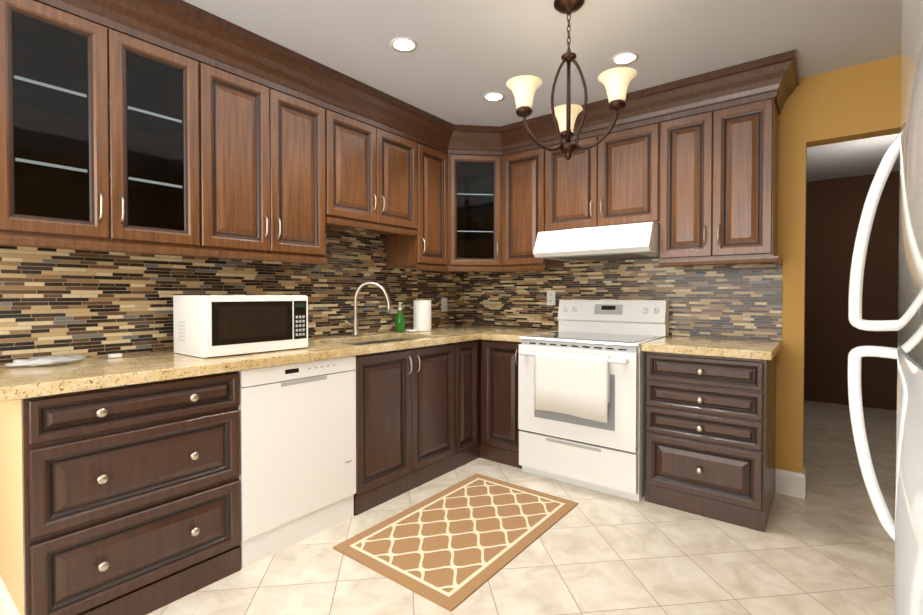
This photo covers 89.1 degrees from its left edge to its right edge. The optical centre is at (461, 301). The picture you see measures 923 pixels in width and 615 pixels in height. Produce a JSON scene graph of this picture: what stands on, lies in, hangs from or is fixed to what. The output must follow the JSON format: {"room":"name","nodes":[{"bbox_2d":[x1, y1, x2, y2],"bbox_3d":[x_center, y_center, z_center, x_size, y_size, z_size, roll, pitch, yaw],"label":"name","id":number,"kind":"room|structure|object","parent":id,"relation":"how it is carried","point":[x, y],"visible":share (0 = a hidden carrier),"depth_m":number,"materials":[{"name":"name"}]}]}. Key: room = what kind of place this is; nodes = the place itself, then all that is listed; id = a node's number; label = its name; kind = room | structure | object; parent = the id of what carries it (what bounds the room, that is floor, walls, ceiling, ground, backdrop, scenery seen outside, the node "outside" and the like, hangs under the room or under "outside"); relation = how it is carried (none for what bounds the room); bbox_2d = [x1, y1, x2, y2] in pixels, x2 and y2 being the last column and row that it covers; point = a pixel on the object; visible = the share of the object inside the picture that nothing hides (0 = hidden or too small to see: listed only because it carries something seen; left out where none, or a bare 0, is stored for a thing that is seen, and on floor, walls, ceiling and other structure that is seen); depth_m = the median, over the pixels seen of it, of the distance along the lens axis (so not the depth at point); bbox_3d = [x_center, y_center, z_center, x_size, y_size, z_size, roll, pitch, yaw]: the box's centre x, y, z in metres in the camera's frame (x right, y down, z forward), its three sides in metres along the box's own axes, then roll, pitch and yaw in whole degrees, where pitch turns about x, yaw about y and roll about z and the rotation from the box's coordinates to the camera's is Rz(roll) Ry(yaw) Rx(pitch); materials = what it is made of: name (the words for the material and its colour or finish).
{"room":"kitchen","nodes":[
{"label":"kitchen","id":0,"kind":"room"},
{"bbox_2d":[0,399,23,614],"bbox_3d":[-1.593,0.718,1.649,0.565,0.848,0.017,1,1,38],"label":"wall","id":1,"kind":"structure","parent":0,"point":[11,536],"depth_m":1.57,"materials":[{"name":"beige paint"}]},
{"bbox_2d":[0,467,805,614],"bbox_3d":[-0.379,1.072,1.668,2.464,0.140,4.720,1,1,38],"label":"baseboard","id":2,"kind":"structure","parent":1,"relation":"attached to","point":[791,483],"depth_m":2.69,"materials":[{"name":"white"}]},
{"bbox_2d":[0,227,463,364],"bbox_3d":[-0.922,-0.142,2.956,0.006,0.748,3.085,1,1,38],"label":"wall","id":3,"kind":"structure","parent":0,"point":[66,302],"depth_m":2.26,"materials":[{"name":"tile"}]},
{"bbox_2d":[0,0,199,248],"bbox_3d":[-1.492,-0.664,1.922,0.359,0.865,0.674,1,1,38],"label":"upper cabinet","id":4,"kind":"object","parent":3,"relation":"attached to","point":[99,132],"visible":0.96,"depth_m":1.79,"materials":[{"name":"brown wood"}]},
{"bbox_2d":[0,234,326,264],"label":"molding","id":5,"kind":"structure","parent":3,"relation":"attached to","point":[31,241],"depth_m":1.93,"materials":[{"name":"brown wood"}]},
{"bbox_2d":[198,61,325,257],"bbox_3d":[-1.079,-0.672,2.454,0.359,0.865,0.669,1,1,38],"label":"upper cabinet","id":6,"kind":"object","parent":3,"relation":"attached to","point":[262,185],"visible":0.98,"depth_m":2.32,"materials":[{"name":"brown wood"}]},
{"bbox_2d":[325,109,416,234],"bbox_3d":[-0.643,-0.795,3.013,0.359,0.635,0.747,1,1,38],"label":"upper cabinet","id":7,"kind":"object","parent":3,"relation":"attached to","point":[370,174],"visible":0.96,"depth_m":2.88,"materials":[{"name":"brown wood"}]},
{"bbox_2d":[326,217,418,236],"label":"molding","id":8,"kind":"structure","parent":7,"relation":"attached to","point":[330,221],"depth_m":2.88,"materials":[{"name":"brown wood"}]},
{"bbox_2d":[386,142,447,267],"bbox_3d":[-0.311,-0.686,3.442,0.359,0.865,0.332,1,1,38],"label":"upper cabinet","id":9,"kind":"object","parent":3,"relation":"attached to","point":[428,245],"visible":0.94,"depth_m":3.34,"materials":[{"name":"brown wood"}]},
{"bbox_2d":[441,298,446,311],"bbox_3d":[-0.143,0.030,3.950,0.007,0.116,0.070,1,1,38],"label":"electrical outlet","id":10,"kind":"object","parent":3,"relation":"attached to","point":[443,304],"visible":1,"depth_m":3.94,"materials":[{"name":"white plastic"}]},
{"bbox_2d":[147,400,896,614],"bbox_3d":[0.930,1.160,2.527,3.720,0.060,7.920,1,1,38],"label":"floor","id":11,"kind":"structure","parent":0,"point":[826,546],"depth_m":2.04,"materials":[{"name":"tile"}]},
{"bbox_2d":[21,371,240,614],"bbox_3d":[-1.362,0.715,1.884,0.636,0.848,0.671,1,1,38],"label":"base cabinet","id":12,"kind":"object","parent":11,"relation":"on","point":[131,499],"visible":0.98,"depth_m":1.66,"materials":[{"name":"brown wood"}]},
{"bbox_2d":[238,356,355,568],"bbox_3d":[-0.971,0.709,2.393,0.594,0.846,0.605,1,1,38],"label":"dishwasher","id":13,"kind":"object","parent":11,"relation":"on","point":[297,438],"visible":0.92,"depth_m":2.17,"materials":[{"name":"white metal"}]},
{"bbox_2d":[354,343,455,515],"bbox_3d":[-0.519,0.700,2.966,0.639,0.848,0.845,1,1,38],"label":"base cabinet","id":14,"kind":"object","parent":11,"relation":"on","point":[405,421],"visible":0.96,"depth_m":2.74,"materials":[{"name":"brown wood"}]},
{"bbox_2d":[333,473,577,611],"bbox_3d":[0.029,1.128,2.378,0.700,0.007,1.120,1,1,38],"label":"rug","id":15,"kind":"object","parent":11,"relation":"on","point":[452,548],"visible":1,"depth_m":2.23,"materials":[{"name":"fabric"}]},
{"bbox_2d":[454,339,480,467],"bbox_3d":[-0.005,0.690,3.653,0.608,0.848,0.872,1,1,38],"label":"base cabinet","id":16,"kind":"object","parent":11,"relation":"on","point":[468,398],"visible":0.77,"depth_m":3.23,"materials":[{"name":"brown wood"}]},
{"bbox_2d":[0,325,519,401],"bbox_3d":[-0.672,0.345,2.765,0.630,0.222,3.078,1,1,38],"label":"countertop","id":17,"kind":"structure","parent":16,"relation":"on","point":[85,374],"depth_m":1.91,"materials":[{"name":"stone"}]},
{"bbox_2d":[5,354,85,366],"bbox_3d":[-1.601,0.229,1.822,0.159,0.034,0.249,1,1,38],"label":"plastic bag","id":18,"kind":"object","parent":17,"relation":"on","point":[48,360],"visible":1,"depth_m":1.78,"materials":[{"name":"white plastic"}]},
{"bbox_2d":[108,353,122,357],"bbox_3d":[-1.500,0.236,2.030,0.035,0.016,0.045,1,1,38],"label":"box","id":19,"kind":"object","parent":17,"relation":"on","point":[115,355],"visible":1,"depth_m":2.02,"materials":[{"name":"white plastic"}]},
{"bbox_2d":[173,295,307,357],"bbox_3d":[-1.062,0.105,2.286,0.332,0.269,0.501,1,1,38],"label":"microwave","id":20,"kind":"object","parent":17,"relation":"on","point":[206,326],"visible":1,"depth_m":2.13,"materials":[{"name":"white plastic"}]},
{"bbox_2d":[345,281,390,335],"bbox_3d":[-0.619,0.049,3.087,0.211,0.360,0.245,1,1,38],"label":"faucet","id":21,"kind":"object","parent":17,"relation":"on","point":[355,332],"visible":1,"depth_m":3.10,"materials":[{"name":"silver metal"}]},
{"bbox_2d":[395,302,404,331],"bbox_3d":[-0.448,0.115,3.411,0.071,0.218,0.072,1,1,38],"label":"soap bottle","id":22,"kind":"object","parent":17,"relation":"on","point":[399,322],"visible":1,"depth_m":3.39,"materials":[{"name":"green plastic"}]},
{"bbox_2d":[413,300,430,331],"bbox_3d":[-0.293,0.108,3.513,0.134,0.230,0.134,1,1,38],"label":"paper towel","id":23,"kind":"object","parent":17,"relation":"on","point":[421,315],"visible":0.9,"depth_m":3.46,"materials":[{"name":"white paper"}]},
{"bbox_2d":[480,328,558,341],"bbox_3d":[0.452,0.246,3.428,0.331,0.042,0.648,1,1,38],"label":"countertop","id":24,"kind":"structure","parent":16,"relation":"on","point":[511,335],"depth_m":3.29,"materials":[{"name":"stone"}]},
{"bbox_2d":[480,340,521,468],"bbox_3d":[0.445,0.693,3.451,0.360,0.848,0.639,1,1,38],"label":"base cabinet","id":25,"kind":"object","parent":11,"relation":"on","point":[500,430],"visible":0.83,"depth_m":3.23,"materials":[{"name":"brown wood"}]},
{"bbox_2d":[518,299,668,501],"bbox_3d":[0.852,0.558,3.054,0.756,1.128,0.730,1,1,38],"label":"stove","id":26,"kind":"object","parent":11,"relation":"on","point":[609,457],"visible":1,"depth_m":2.84,"materials":[{"name":"white metal"}]},
{"bbox_2d":[534,351,609,422],"bbox_3d":[0.642,0.493,2.767,0.460,0.370,0.042,1,1,38],"label":"hanging towel","id":27,"kind":"object","parent":26,"relation":"hanging from","point":[577,385],"visible":1,"depth_m":2.74,"materials":[{"name":"white fabric"}]},
{"bbox_2d":[645,351,775,532],"bbox_3d":[1.432,0.704,2.686,0.570,0.848,0.636,1,1,38],"label":"base cabinet","id":28,"kind":"object","parent":11,"relation":"on","point":[710,435],"visible":1,"depth_m":2.44,"materials":[{"name":"brown wood"}]},
{"bbox_2d":[641,336,781,359],"bbox_3d":[1.436,0.257,2.677,0.610,0.042,0.628,1,1,38],"label":"countertop","id":29,"kind":"structure","parent":28,"relation":"on","point":[719,347],"depth_m":2.52,"materials":[{"name":"stone"}]},
{"bbox_2d":[848,0,922,614],"bbox_3d":[0.791,0.311,0.302,0.824,1.700,0.757,1,1,38],"label":"fridge","id":30,"kind":"object","parent":11,"relation":"on","point":[904,530],"visible":1,"depth_m":0.57,"materials":[{"name":"white metal"}]},
{"bbox_2d":[183,0,901,181],"bbox_3d":[0.926,-1.300,2.495,3.710,0.060,7.920,1,1,38],"label":"ceiling","id":31,"kind":"structure","parent":0,"point":[460,61],"depth_m":2.29,"materials":[{"name":"white paint"}]},
{"bbox_2d":[390,37,417,52],"bbox_3d":[-0.284,-1.265,2.315,0.136,0.005,0.136,1,1,38],"label":"recessed light","id":32,"kind":"object","parent":31,"relation":"in","point":[403,44],"visible":1,"depth_m":2.31,"materials":[{"name":"white glass"}]},
{"bbox_2d":[483,92,504,101],"bbox_3d":[0.201,-1.273,2.924,0.136,0.005,0.136,1,1,38],"label":"recessed light","id":33,"kind":"object","parent":31,"relation":"in","point":[493,97],"visible":1,"depth_m":2.92,"materials":[{"name":"white glass"}]},
{"bbox_2d":[506,0,636,160],"bbox_3d":[0.494,-0.929,1.956,0.471,0.666,0.511,1,1,38],"label":"chandelier","id":34,"kind":"object","parent":31,"relation":"hanging from","point":[614,81],"visible":1,"depth_m":1.93,"materials":[{"name":"beige glass"}]},
{"bbox_2d":[611,52,638,65],"bbox_3d":[0.853,-1.266,2.449,0.136,0.005,0.136,1,1,38],"label":"recessed light","id":35,"kind":"object","parent":31,"relation":"in","point":[623,58],"visible":1,"depth_m":2.45,"materials":[{"name":"white glass"}]},
{"bbox_2d":[464,55,900,473],"bbox_3d":[1.475,-0.079,3.121,3.590,2.400,0.126,1,1,38],"label":"wall","id":36,"kind":"structure","parent":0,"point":[762,301],"depth_m":2.76,"materials":[{"name":"tile"}]},
{"bbox_2d":[35,0,798,155],"bbox_3d":[0.014,-1.172,2.180,2.414,0.185,3.134,1,1,38],"label":"crown molding","id":37,"kind":"structure","parent":36,"relation":"attached to","point":[184,28],"depth_m":2.57,"materials":[{"name":"brown wood"}]},
{"bbox_2d":[447,154,502,266],"bbox_3d":[0.076,-0.690,3.738,0.608,0.865,0.607,1,1,38],"label":"upper cabinet","id":38,"kind":"object","parent":36,"relation":"attached to","point":[474,210],"visible":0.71,"depth_m":3.51,"materials":[{"name":"brown wood"}]},
{"bbox_2d":[416,265,545,271],"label":"molding","id":39,"kind":"structure","parent":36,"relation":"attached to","point":[418,267],"depth_m":3.48,"materials":[{"name":"brown wood"}]},
{"bbox_2d":[502,148,563,267],"bbox_3d":[0.534,-0.687,3.540,0.356,0.865,0.359,1,1,38],"label":"upper cabinet","id":40,"kind":"object","parent":36,"relation":"attached to","point":[523,198],"visible":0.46,"depth_m":3.43,"materials":[{"name":"brown wood"}]},
{"bbox_2d":[547,290,554,304],"bbox_3d":[0.696,-0.026,3.642,0.070,0.116,0.007,1,1,38],"label":"electrical outlet","id":41,"kind":"object","parent":36,"relation":"attached to","point":[550,297],"visible":1,"depth_m":3.64,"materials":[{"name":"white plastic"}]},
{"bbox_2d":[545,122,659,231],"bbox_3d":[0.981,-0.797,3.191,0.772,0.635,0.359,1,1,38],"label":"upper cabinet","id":42,"kind":"object","parent":36,"relation":"attached to","point":[612,178],"visible":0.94,"depth_m":3.04,"materials":[{"name":"brown wood"}]},
{"bbox_2d":[533,222,659,260],"bbox_3d":[0.936,-0.385,3.141,0.760,0.182,0.494,1,1,38],"label":"range hood","id":43,"kind":"object","parent":42,"relation":"attached to","point":[636,240],"visible":0.94,"depth_m":2.95,"materials":[{"name":"white metal"}]},
{"bbox_2d":[660,98,778,260],"bbox_3d":[1.515,-0.676,2.778,0.576,0.865,0.359,1,1,38],"label":"upper cabinet","id":44,"kind":"object","parent":36,"relation":"attached to","point":[719,183],"visible":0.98,"depth_m":2.64,"materials":[{"name":"brown wood"}]},
{"bbox_2d":[658,256,782,266],"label":"molding","id":45,"kind":"structure","parent":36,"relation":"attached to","point":[776,260],"depth_m":2.64,"materials":[{"name":"brown wood"}]},
{"bbox_2d":[804,171,899,410],"bbox_3d":[4.230,-0.103,4.884,1.080,2.400,0.120,1,1,38],"label":"wall","id":46,"kind":"structure","parent":0,"point":[834,337],"depth_m":4.92,"materials":[{"name":"brown paint"}]}
]}

